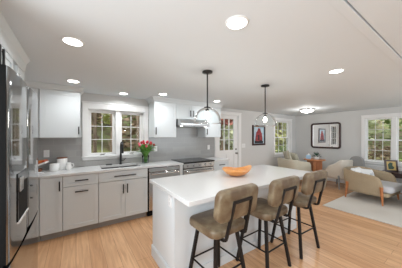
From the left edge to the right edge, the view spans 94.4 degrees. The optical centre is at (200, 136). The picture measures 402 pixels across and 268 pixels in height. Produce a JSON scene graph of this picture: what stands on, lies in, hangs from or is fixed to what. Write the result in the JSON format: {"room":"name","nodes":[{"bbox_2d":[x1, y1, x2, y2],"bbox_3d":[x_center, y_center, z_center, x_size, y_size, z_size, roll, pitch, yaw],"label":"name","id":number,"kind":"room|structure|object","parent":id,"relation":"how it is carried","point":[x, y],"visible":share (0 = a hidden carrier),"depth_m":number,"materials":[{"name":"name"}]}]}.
{"room":"kitchen","nodes":[
{"label":"kitchen","id":0,"kind":"room"},
{"bbox_2d":[38,88,295,179],"bbox_3d":[0.235,0.337,4.850,8.200,2.200,0.150,0,0,-34],"label":"wall","id":1,"kind":"structure","parent":0,"point":[253,155],"depth_m":5.61,"materials":[{"name":"grey paint"}]},
{"bbox_2d":[31,88,38,137],"bbox_3d":[-2.644,-0.333,2.606,0.606,0.700,0.336,0,0,-34],"label":"upper cabinet","id":2,"kind":"object","parent":1,"relation":"attached to","point":[36,90],"visible":0.04,"depth_m":2.65,"materials":[{"name":"white paint"}]},
{"bbox_2d":[39,89,80,137],"bbox_3d":[-2.174,-0.333,2.901,0.491,0.700,0.370,0,0,-34],"label":"upper cabinet","id":3,"kind":"object","parent":1,"relation":"attached to","point":[59,111],"visible":1,"depth_m":2.77,"materials":[{"name":"white paint"}]},
{"bbox_2d":[24,80,84,94],"bbox_3d":[-2.383,-0.723,2.759,1.102,0.078,0.398,0,0,-34],"label":"trim","id":4,"kind":"structure","parent":3,"relation":"on","point":[32,84],"depth_m":2.71,"materials":[{"name":"white paint"}]},
{"bbox_2d":[82,101,148,160],"bbox_3d":[-1.605,-0.099,3.583,1.173,1.032,0.199,0,0,-34],"label":"window","id":5,"kind":"structure","parent":1,"relation":"in","point":[94,107],"depth_m":3.54,"materials":[{"name":"white paint"}]},
{"bbox_2d":[38,119,213,169],"bbox_3d":[-1.328,0.080,3.702,4.024,0.885,0.011,0,0,-34],"label":"tile backsplash","id":6,"kind":"structure","parent":1,"relation":"attached to","point":[186,143],"depth_m":3.92,"materials":[{"name":"grey tile"}]},
{"bbox_2d":[44,150,48,156],"bbox_3d":[-2.443,0.272,2.941,0.072,0.114,0.008,0,0,-34],"label":"wall outlet","id":7,"kind":"object","parent":6,"relation":"attached to","point":[46,152],"visible":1,"depth_m":2.94,"materials":[{"name":"white paint"}]},
{"bbox_2d":[149,101,175,136],"bbox_3d":[-0.788,-0.333,3.833,0.466,0.700,0.370,0,0,-34],"label":"upper cabinet","id":8,"kind":"object","parent":1,"relation":"attached to","point":[162,115],"visible":1,"depth_m":3.71,"materials":[{"name":"white paint"}]},
{"bbox_2d":[146,96,223,107],"bbox_3d":[-0.292,-0.723,4.164,1.764,0.078,0.398,0,0,-34],"label":"trim","id":9,"kind":"structure","parent":8,"relation":"on","point":[153,98],"depth_m":3.87,"materials":[{"name":"white paint"}]},
{"bbox_2d":[176,104,204,119],"bbox_3d":[-0.288,-0.525,4.169,0.731,0.315,0.370,0,0,-34],"label":"upper cabinet","id":10,"kind":"object","parent":1,"relation":"attached to","point":[183,111],"visible":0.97,"depth_m":4.01,"materials":[{"name":"white paint"}]},
{"bbox_2d":[176,119,209,127],"bbox_3d":[-0.246,-0.284,4.110,0.711,0.157,0.507,0,0,-34],"label":"range hood","id":11,"kind":"object","parent":10,"relation":"attached to","point":[179,122],"visible":0.94,"depth_m":3.89,"materials":[{"name":"silver metal"}]},
{"bbox_2d":[198,107,220,136],"bbox_3d":[0.207,-0.333,4.502,0.453,0.700,0.370,0,0,-34],"label":"upper cabinet","id":12,"kind":"object","parent":1,"relation":"attached to","point":[214,130],"visible":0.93,"depth_m":4.39,"materials":[{"name":"white paint"}]},
{"bbox_2d":[215,111,241,166],"bbox_3d":[0.727,0.379,5.149,0.970,2.114,0.201,0,0,-34],"label":"door","id":13,"kind":"structure","parent":1,"relation":"in","point":[234,155],"depth_m":5.22,"materials":[{"name":"white paint"}]},
{"bbox_2d":[252,125,264,144],"bbox_3d":[1.805,-0.038,5.795,0.600,0.620,0.030,0,0,-34],"label":"framed picture","id":14,"kind":"object","parent":1,"relation":"attached to","point":[258,133],"visible":0.98,"depth_m":5.78,"materials":[{"name":"red wood"}]},
{"bbox_2d":[254,127,263,143],"bbox_3d":[1.800,-0.038,5.802,0.490,0.510,0.012,0,0,-34],"label":"print","id":15,"kind":"object","parent":14,"relation":"attached to","point":[258,131],"depth_m":5.79,"materials":[{"name":"red paper"}]},
{"bbox_2d":[273,118,291,156],"bbox_3d":[2.847,0.029,6.575,1.120,1.327,0.199,0,0,-34],"label":"window","id":16,"kind":"structure","parent":1,"relation":"in","point":[288,137],"depth_m":6.66,"materials":[{"name":"white paint"}]},
{"bbox_2d":[0,0,401,115],"bbox_3d":[2.067,-0.913,2.124,8.200,0.300,6.720,0,0,-34],"label":"ceiling","id":17,"kind":"structure","parent":0,"point":[141,49],"depth_m":1.69,"materials":[{"name":"white paint"}]},
{"bbox_2d":[61,36,83,46],"bbox_3d":[-1.026,-0.758,1.491,0.156,0.008,0.156,0,0,-34],"label":"recessed light","id":18,"kind":"object","parent":17,"relation":"in","point":[69,40],"visible":1,"depth_m":1.48,"materials":[{"name":"white paint"}]},
{"bbox_2d":[63,38,81,45],"bbox_3d":[-1.026,-0.755,1.491,0.128,0.002,0.128,0,0,-34],"label":"diffuser","id":19,"kind":"object","parent":18,"relation":"attached to","point":[71,41],"depth_m":1.48,"materials":[{"name":"white plastic"}]},
{"bbox_2d":[66,79,79,82],"bbox_3d":[-1.754,-0.758,2.556,0.156,0.008,0.156,0,0,-34],"label":"recessed light","id":20,"kind":"object","parent":17,"relation":"in","point":[68,80],"visible":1,"depth_m":2.55,"materials":[{"name":"white"}]},
{"bbox_2d":[194,70,220,123],"bbox_3d":[0.075,-0.459,2.177,0.322,0.608,0.322,0,0,-34],"label":"pendant light","id":21,"kind":"object","parent":17,"relation":"hanging from","point":[207,72],"visible":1,"depth_m":2.15,"materials":[{"name":"black metal"}]},
{"bbox_2d":[225,15,248,29],"bbox_3d":[0.241,-0.758,1.246,0.156,0.008,0.156,0,0,-34],"label":"recessed light","id":22,"kind":"object","parent":17,"relation":"in","point":[237,22],"visible":1,"depth_m":1.23,"materials":[{"name":"white"}]},
{"bbox_2d":[227,18,246,28],"bbox_3d":[0.241,-0.755,1.246,0.128,0.002,0.128,0,0,-34],"label":"diffuser","id":23,"kind":"object","parent":22,"relation":"attached to","point":[232,23],"depth_m":1.24,"materials":[{"name":"white plastic"}]},
{"bbox_2d":[254,84,276,126],"bbox_3d":[0.955,-0.459,2.768,0.322,0.608,0.322,0,0,-34],"label":"pendant light","id":24,"kind":"object","parent":17,"relation":"hanging from","point":[264,85],"visible":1,"depth_m":2.75,"materials":[{"name":"black"}]},
{"bbox_2d":[300,108,314,112],"bbox_3d":[2.943,-0.711,5.158,0.380,0.102,0.380,0,0,-34],"label":"flush ceiling light","id":25,"kind":"object","parent":17,"relation":"attached to","point":[304,110],"visible":0.99,"depth_m":5.04,"materials":[{"name":"white glass"}]},
{"bbox_2d":[328,69,344,73],"bbox_3d":[1.573,-0.758,2.166,0.156,0.008,0.156,0,0,-34],"label":"recessed light","id":26,"kind":"object","parent":17,"relation":"in","point":[334,71],"visible":1,"depth_m":2.16,"materials":[{"name":"white"}]},
{"bbox_2d":[329,70,342,72],"bbox_3d":[1.573,-0.755,2.166,0.128,0.002,0.128,0,0,-34],"label":"diffuser","id":27,"kind":"object","parent":26,"relation":"attached to","point":[332,71],"depth_m":2.16,"materials":[{"name":"white plastic"}]},
{"bbox_2d":[38,180,401,267],"bbox_3d":[2.067,1.497,2.124,8.200,0.120,6.720,0,0,-34],"label":"floor","id":28,"kind":"structure","parent":0,"point":[346,240],"depth_m":2.43,"materials":[{"name":"brown wood"}]},
{"bbox_2d":[0,64,37,267],"bbox_3d":[-1.502,0.541,1.102,0.737,1.790,0.905,0,0,-34],"label":"refrigerator","id":29,"kind":"object","parent":28,"relation":"on","point":[18,101],"visible":1,"depth_m":1.05,"materials":[{"name":"silver metal"}]},
{"bbox_2d":[38,178,40,241],"bbox_3d":[-2.570,0.996,2.523,0.636,0.881,0.556,0,0,-34],"label":"base cabinet","id":30,"kind":"object","parent":28,"relation":"on","point":[39,236],"visible":0.03,"depth_m":2.50,"materials":[{"name":"white paint"}]},
{"bbox_2d":[38,160,182,178],"bbox_3d":[-1.669,0.538,3.112,2.799,0.030,0.587,0,0,-34],"label":"countertop","id":31,"kind":"structure","parent":30,"relation":"on","point":[88,169],"depth_m":3.04,"materials":[{"name":"white stone"}]},
{"bbox_2d":[49,163,59,171],"bbox_3d":[-2.221,0.465,2.821,0.124,0.115,0.124,0,0,-34],"label":"canister","id":32,"kind":"object","parent":31,"relation":"on","point":[53,167],"visible":0.98,"depth_m":2.77,"materials":[{"name":"white ceramic"}]},
{"bbox_2d":[57,157,66,169],"bbox_3d":[-2.217,0.425,2.968,0.140,0.195,0.140,0,0,-34],"label":"canister","id":33,"kind":"object","parent":31,"relation":"on","point":[62,160],"visible":0.8,"depth_m":2.92,"materials":[{"name":"white ceramic"}]},
{"bbox_2d":[65,162,73,169],"bbox_3d":[-2.068,0.467,2.918,0.103,0.112,0.088,0,0,1],"label":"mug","id":34,"kind":"object","parent":31,"relation":"on","point":[69,166],"visible":0.99,"depth_m":2.89,"materials":[{"name":"white ceramic"}]},
{"bbox_2d":[101,165,136,172],"bbox_3d":[-1.425,0.645,3.295,0.630,0.183,0.340,0,0,-34],"label":"sink","id":35,"kind":"object","parent":31,"relation":"in","point":[131,165],"visible":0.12,"depth_m":3.38,"materials":[{"name":"silver metal"}]},
{"bbox_2d":[119,142,125,163],"bbox_3d":[-1.441,0.308,3.455,0.118,0.430,0.214,0,0,-34],"label":"faucet","id":36,"kind":"object","parent":31,"relation":"on","point":[121,143],"visible":0.98,"depth_m":3.48,"materials":[{"name":"black metal"}]},
{"bbox_3d":[-2.377,0.455,2.695,0.190,0.135,0.120,0,0,-26],"label":"cookbook stand","id":37,"kind":"object","parent":31,"relation":"on","visible":0},
{"bbox_2d":[38,159,48,165],"bbox_3d":[-2.363,0.401,2.698,0.216,0.119,0.163,0,0,-26],"label":"cookbook","id":38,"kind":"object","parent":37,"relation":"on","point":[40,162],"visible":0.46,"depth_m":2.66,"materials":[{"name":"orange paper"}]},
{"bbox_2d":[40,176,62,240],"bbox_3d":[-2.191,0.996,2.758,0.244,0.881,0.590,0,0,-34],"label":"base cabinet","id":39,"kind":"object","parent":28,"relation":"on","point":[51,189],"visible":0.98,"depth_m":2.56,"materials":[{"name":"white paint"}]},
{"bbox_2d":[63,173,97,235],"bbox_3d":[-1.903,0.996,2.951,0.440,0.881,0.590,0,0,-34],"label":"base cabinet","id":40,"kind":"object","parent":28,"relation":"on","point":[80,192],"visible":0.98,"depth_m":2.73,"materials":[{"name":"white paint"}]},
{"bbox_2d":[98,168,147,227],"bbox_3d":[-1.402,1.000,3.288,0.758,0.872,0.590,0,0,-34],"label":"base cabinet","id":41,"kind":"object","parent":28,"relation":"on","point":[122,195],"visible":0.98,"depth_m":3.05,"materials":[{"name":"white paint"}]},
{"bbox_2d":[143,165,179,215],"bbox_3d":[-0.809,0.998,3.663,0.620,0.877,0.597,0,0,-34],"label":"dishwasher","id":42,"kind":"object","parent":28,"relation":"on","point":[167,171],"visible":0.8,"depth_m":3.37,"materials":[{"name":"silver metal"}]},
{"bbox_2d":[179,165,182,174],"bbox_3d":[-0.541,0.996,3.891,0.062,0.881,0.558,0,0,-34],"label":"filler panel","id":43,"kind":"object","parent":28,"relation":"on","point":[181,166],"visible":0.07,"depth_m":3.66,"materials":[{"name":"white paint"}]},
{"bbox_2d":[171,157,214,174],"bbox_3d":[-0.172,0.959,4.082,0.758,0.897,0.643,0,0,-34],"label":"range oven","id":44,"kind":"object","parent":28,"relation":"on","point":[190,165],"visible":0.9,"depth_m":3.88,"materials":[{"name":"silver metal"}]},
{"bbox_2d":[171,157,214,163],"bbox_3d":[-0.184,0.524,4.099,0.758,0.026,0.600,0,0,-34],"label":"cooktop","id":45,"kind":"object","parent":44,"relation":"in","point":[198,160],"depth_m":3.96,"materials":[{"name":"black glass"}]},
{"bbox_2d":[214,160,228,170],"bbox_3d":[0.320,0.996,4.445,0.438,0.881,0.590,0,0,-34],"label":"base cabinet","id":46,"kind":"object","parent":28,"relation":"on","point":[218,165],"visible":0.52,"depth_m":4.21,"materials":[{"name":"white paint"}]},
{"bbox_2d":[204,157,229,161],"bbox_3d":[0.319,0.538,4.447,0.460,0.030,0.587,0,0,-34],"label":"countertop","id":47,"kind":"structure","parent":46,"relation":"on","point":[216,159],"depth_m":4.42,"materials":[{"name":"white stone"}]},
{"bbox_2d":[189,183,257,267],"bbox_3d":[0.187,0.929,1.726,0.480,1.023,0.546,0,0,-37],"label":"bar stool","id":48,"kind":"object","parent":28,"relation":"on","point":[230,204],"visible":1,"depth_m":1.57,"materials":[{"name":"leather"}]},
{"bbox_2d":[151,185,296,267],"bbox_3d":[0.446,1.000,2.594,2.117,0.871,0.632,0,0,-34],"label":"base cabinet","id":49,"kind":"object","parent":28,"relation":"on","point":[173,234],"visible":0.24,"depth_m":1.98,"materials":[{"name":"white paint"}]},
{"bbox_2d":[168,195,171,207],"bbox_3d":[-0.307,0.637,1.830,0.008,0.114,0.072,0,0,-34],"label":"wall outlet","id":50,"kind":"object","parent":49,"relation":"attached to","point":[169,196],"visible":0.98,"depth_m":1.81,"materials":[{"name":"white paint"}]},
{"bbox_2d":[150,165,309,206],"bbox_3d":[0.532,0.543,2.480,2.160,0.040,0.956,0,0,-34],"label":"countertop","id":51,"kind":"structure","parent":49,"relation":"on","point":[194,189],"depth_m":2.16,"materials":[{"name":"white stone"}]},
{"bbox_2d":[222,165,251,175],"bbox_3d":[0.482,0.459,2.492,0.446,0.126,0.318,0,0,-34],"label":"wooden bowl","id":52,"kind":"object","parent":51,"relation":"on","point":[232,171],"visible":1,"depth_m":2.43,"materials":[{"name":"orange wood"}]},
{"bbox_2d":[236,175,299,267],"bbox_3d":[0.736,0.929,2.064,0.480,1.023,0.546,0,0,-36],"label":"bar stool","id":53,"kind":"object","parent":28,"relation":"on","point":[281,191],"visible":0.94,"depth_m":1.90,"materials":[{"name":"brown leather"}]},
{"bbox_2d":[277,157,312,179],"bbox_3d":[2.883,1.057,5.762,0.859,0.762,0.840,0,0,-16],"label":"sofa","id":54,"kind":"object","parent":28,"relation":"on","point":[285,163],"visible":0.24,"depth_m":5.39,"materials":[{"name":"beige fabric"}]},
{"bbox_2d":[283,150,291,159],"bbox_3d":[2.686,0.637,5.757,0.185,0.458,0.472,0,0,6],"label":"throw pillow","id":55,"kind":"object","parent":54,"relation":"on","point":[287,155],"visible":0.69,"depth_m":5.62,"materials":[{"name":"beige fabric"}]},
{"bbox_2d":[290,152,299,160],"bbox_3d":[2.921,0.677,5.854,0.230,0.393,0.435,0,0,-14],"label":"throw pillow","id":56,"kind":"object","parent":54,"relation":"on","point":[294,156],"visible":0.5,"depth_m":5.71,"materials":[{"name":"beige fabric"}]},
{"bbox_2d":[270,170,327,259],"bbox_3d":[1.267,0.929,2.416,0.480,1.023,0.546,0,0,-33],"label":"bar stool","id":57,"kind":"object","parent":28,"relation":"on","point":[313,182],"visible":0.77,"depth_m":2.24,"materials":[{"name":"brown leather"}]},
{"bbox_2d":[304,158,325,170],"bbox_3d":[3.452,1.060,5.657,0.580,0.752,0.580,0,0,-34],"label":"round table","id":58,"kind":"object","parent":28,"relation":"on","point":[316,164],"visible":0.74,"depth_m":5.55,"materials":[{"name":"orange wood"}]},
{"bbox_2d":[311,152,320,158],"bbox_3d":[3.484,0.571,5.618,0.291,0.226,0.325,0,0,-34],"label":"potted plant","id":59,"kind":"object","parent":58,"relation":"on","point":[315,153],"visible":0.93,"depth_m":5.59,"materials":[{"name":"green plant"}]},
{"bbox_2d":[323,160,352,189],"bbox_3d":[3.936,1.037,5.327,0.640,0.802,0.659,0,0,-26],"label":"armchair","id":60,"kind":"object","parent":28,"relation":"on","point":[335,171],"visible":0.63,"depth_m":5.05,"materials":[{"name":"beige fabric"}]},
{"bbox_2d":[323,191,401,227],"bbox_3d":[4.440,1.430,3.164,2.400,0.012,3.300,0,0,-34],"label":"area rug","id":61,"kind":"object","parent":28,"relation":"on","point":[356,203],"visible":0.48,"depth_m":3.78,"materials":[{"name":"beige carpet"}]},
{"bbox_2d":[350,156,364,166],"bbox_3d":[4.384,0.987,5.095,0.460,0.901,0.440,0,0,-24],"label":"chair","id":62,"kind":"object","parent":61,"relation":"on","point":[357,161],"visible":0.23,"depth_m":4.95,"materials":[{"name":"grey fabric"}]},
{"bbox_2d":[343,166,401,205],"bbox_3d":[3.927,1.095,4.307,0.879,0.662,0.939,0,0,-28],"label":"armchair","id":63,"kind":"object","parent":61,"relation":"on","point":[383,184],"visible":0.98,"depth_m":4.09,"materials":[{"name":"beige fabric"}]},
{"bbox_2d":[350,167,361,172],"bbox_3d":[3.756,0.917,4.451,0.420,0.342,0.180,0,0,-28],"label":"throw pillow","id":64,"kind":"object","parent":63,"relation":"on","point":[357,169],"visible":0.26,"depth_m":4.41,"materials":[{"name":"white fabric"}]},
{"bbox_2d":[360,168,374,175],"bbox_3d":[3.994,0.937,4.455,0.420,0.360,0.188,0,0,-10],"label":"throw pillow","id":65,"kind":"object","parent":63,"relation":"on","point":[365,171],"visible":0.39,"depth_m":4.44,"materials":[{"name":"white fabric"}]},
{"bbox_2d":[381,180,401,193],"bbox_3d":[3.955,1.093,4.254,0.710,0.152,0.820,0,0,-28],"label":"seat cushion","id":66,"kind":"object","parent":63,"relation":"on","point":[389,186],"depth_m":3.89,"materials":[{"name":"grey fabric"}]},
{"bbox_2d":[382,170,401,178],"bbox_3d":[4.782,1.143,4.394,0.520,0.585,0.720,0,0,-34],"label":"end table","id":67,"kind":"object","parent":61,"relation":"on","point":[396,174],"visible":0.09,"depth_m":4.33,"materials":[{"name":"red wood"}]},
{"bbox_2d":[384,160,398,171],"bbox_3d":[4.626,0.712,4.536,0.240,0.280,0.118,0,0,24],"label":"photo frame","id":68,"kind":"object","parent":67,"relation":"on","point":[390,165],"visible":0.98,"depth_m":4.51,"materials":[{"name":"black wood"}]},
{"bbox_2d":[386,161,395,169],"bbox_3d":[4.617,0.712,4.516,0.170,0.209,0.046,0,0,24],"label":"photo","id":69,"kind":"object","parent":68,"relation":"attached to","point":[390,165],"depth_m":4.51,"materials":[{"name":"yellow"}]},
{"bbox_2d":[296,106,401,169],"bbox_3d":[5.449,0.337,4.306,0.150,2.200,6.570,0,0,-34],"label":"wall","id":70,"kind":"structure","parent":0,"point":[350,121],"depth_m":5.83,"materials":[{"name":"grey paint"}]},
{"bbox_2d":[311,122,340,148],"bbox_3d":[4.097,-0.030,6.145,0.040,0.845,0.890,0,0,-34],"label":"wall mirror","id":71,"kind":"object","parent":70,"relation":"attached to","point":[323,135],"visible":1,"depth_m":6.12,"materials":[{"name":"black mirror"}]},
{"bbox_2d":[326,0,401,67],"bbox_3d":[2.158,-0.784,1.988,7.900,0.055,0.056,0,0,-34],"label":"trim","id":72,"kind":"structure","parent":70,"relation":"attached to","point":[343,7],"depth_m":1.29,"materials":[{"name":"white paint"}]},
{"bbox_2d":[327,177,401,192],"bbox_3d":[5.332,1.369,4.329,0.017,0.134,6.399,0,0,-34],"label":"baseboard","id":73,"kind":"structure","parent":70,"relation":"attached to","point":[328,179],"depth_m":5.92,"materials":[{"name":"white paint"}]},
{"bbox_2d":[361,113,401,165],"bbox_3d":[5.049,0.076,4.857,0.199,1.362,1.340,0,0,-34],"label":"window","id":74,"kind":"structure","parent":70,"relation":"in","point":[394,117],"depth_m":5.06,"materials":[{"name":"white paint"}]},
{"bbox_2d":[365,164,401,183],"bbox_3d":[5.047,1.044,4.687,0.056,0.505,1.750,0,0,-34],"label":"trim","id":75,"kind":"structure","parent":70,"relation":"attached to","point":[376,167],"depth_m":5.00,"materials":[{"name":"white paint"}]},
{"bbox_3d":[-1.232,0.337,-0.183,0.150,2.200,6.570,0,0,-34],"label":"wall","id":76,"kind":"structure","parent":0,"visible":0},
{"bbox_2d":[0,44,12,68],"bbox_3d":[-1.526,-0.503,1.011,0.634,0.240,0.798,0,0,-34],"label":"upper cabinet","id":77,"kind":"object","parent":76,"relation":"attached to","point":[5,59],"visible":0.48,"depth_m":1.33,"materials":[{"name":"white paint"}]},
{"bbox_2d":[0,11,29,72],"bbox_3d":[-1.397,-0.694,1.334,0.068,0.137,1.273,0,0,-34],"label":"trim","id":78,"kind":"structure","parent":77,"relation":"on","point":[9,42],"depth_m":1.42,"materials":[{"name":"white paint"}]},
{"bbox_2d":[14,64,23,79],"bbox_3d":[-1.894,-0.303,1.558,0.634,0.640,0.268,0,0,-34],"label":"upper cabinet","id":79,"kind":"object","parent":76,"relation":"attached to","point":[17,69],"visible":0.1,"depth_m":1.64,"materials":[{"name":"white paint"}]},
{"label":"outside","id":80,"kind":"structure","parent":0,"visible":0},
{"bbox_2d":[91,113,401,161],"bbox_3d":[1.051,-3.226,16.357,60.037,10.026,54.020,0,0,-34],"label":"ground","id":81,"kind":"structure","parent":80,"point":[102,145],"depth_m":10.98,"materials":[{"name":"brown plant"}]},
{"bbox_2d":[91,113,98,152],"bbox_3d":[-3.886,-1.403,6.688,0.547,6.202,0.531,0,0,41],"label":"bare tree","id":82,"kind":"object","parent":81,"relation":"on","point":[94,121],"visible":0.27,"depth_m":6.68,"materials":[{"name":"brown plant"}]},
{"bbox_2d":[91,113,103,144],"bbox_3d":[-5.962,-2.335,7.795,3.297,6.442,3.274,0,0,-34],"label":"tree","id":83,"kind":"object","parent":81,"relation":"on","point":[99,115],"visible":0.03,"depth_m":8.09,"materials":[{"name":"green plant"}]},
{"bbox_2d":[91,113,123,124],"bbox_3d":[-6.681,-3.791,11.529,3.619,7.526,3.645,0,0,-34],"label":"tree","id":84,"kind":"object","parent":81,"relation":"on","point":[107,116],"visible":0.02,"depth_m":12.13,"materials":[{"name":"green plant"}]},
{"bbox_2d":[106,114,111,151],"bbox_3d":[-3.044,-0.703,6.243,0.531,5.202,0.547,0,0,-21],"label":"bare tree","id":85,"kind":"object","parent":81,"relation":"on","point":[110,144],"visible":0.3,"depth_m":6.26,"materials":[{"name":"brown plant"}]},
{"bbox_2d":[108,115,136,148],"bbox_3d":[-3.162,-1.880,9.910,3.296,6.302,3.286,0,0,-34],"label":"tree","id":86,"kind":"object","parent":81,"relation":"on","point":[131,144],"visible":0.09,"depth_m":9.49,"materials":[{"name":"brown plant"}]},
{"bbox_2d":[133,115,138,149],"bbox_3d":[-2.281,-0.673,6.759,0.551,5.202,0.562,0,0,-34],"label":"bare tree","id":87,"kind":"object","parent":81,"relation":"on","point":[137,116],"visible":0.2,"depth_m":6.74,"materials":[{"name":"brown plant"}]},
{"bbox_2d":[220,124,232,147],"bbox_3d":[1.705,-1.854,12.331,2.966,5.723,2.964,0,0,-34],"label":"tree","id":88,"kind":"object","parent":81,"relation":"on","point":[231,126],"visible":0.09,"depth_m":11.50,"materials":[{"name":"green plant"}]},
{"bbox_2d":[220,119,232,147],"bbox_3d":[1.053,-0.377,9.388,2.046,3.985,2.055,0,0,-34],"label":"tree","id":89,"kind":"object","parent":81,"relation":"on","point":[226,120],"visible":0.05,"depth_m":9.06,"materials":[{"name":"brown plant"}]},
{"bbox_2d":[275,122,285,151],"bbox_3d":[4.649,-0.795,10.832,2.534,5.338,2.550,0,0,-34],"label":"tree","id":90,"kind":"object","parent":81,"relation":"on","point":[279,123],"visible":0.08,"depth_m":10.68,"materials":[{"name":"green plant"}]},
{"bbox_2d":[275,145,285,152],"bbox_3d":[4.068,1.171,8.996,1.066,1.836,1.074,0,0,-34],"label":"shrub","id":91,"kind":"object","parent":81,"relation":"on","point":[281,148],"visible":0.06,"depth_m":9.03,"materials":[{"name":"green plant"}]},
{"bbox_2d":[368,141,400,159],"bbox_3d":[6.519,0.985,6.970,1.253,2.021,1.278,0,0,-34],"label":"shrub","id":92,"kind":"object","parent":81,"relation":"on","point":[385,153],"visible":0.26,"depth_m":6.89,"materials":[{"name":"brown plant"}]},
{"bbox_2d":[368,118,401,141],"bbox_3d":[7.678,-1.856,8.656,2.783,6.089,2.766,0,0,-34],"label":"tree","id":93,"kind":"object","parent":81,"relation":"on","point":[372,123],"visible":0.02,"depth_m":8.41,"materials":[{"name":"green plant"}]},
{"bbox_2d":[379,119,401,142],"bbox_3d":[11.480,-2.816,9.639,3.573,7.262,3.586,0,0,-34],"label":"tree","id":94,"kind":"object","parent":81,"relation":"on","point":[387,121],"visible":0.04,"depth_m":10.38,"materials":[{"name":"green plant"}]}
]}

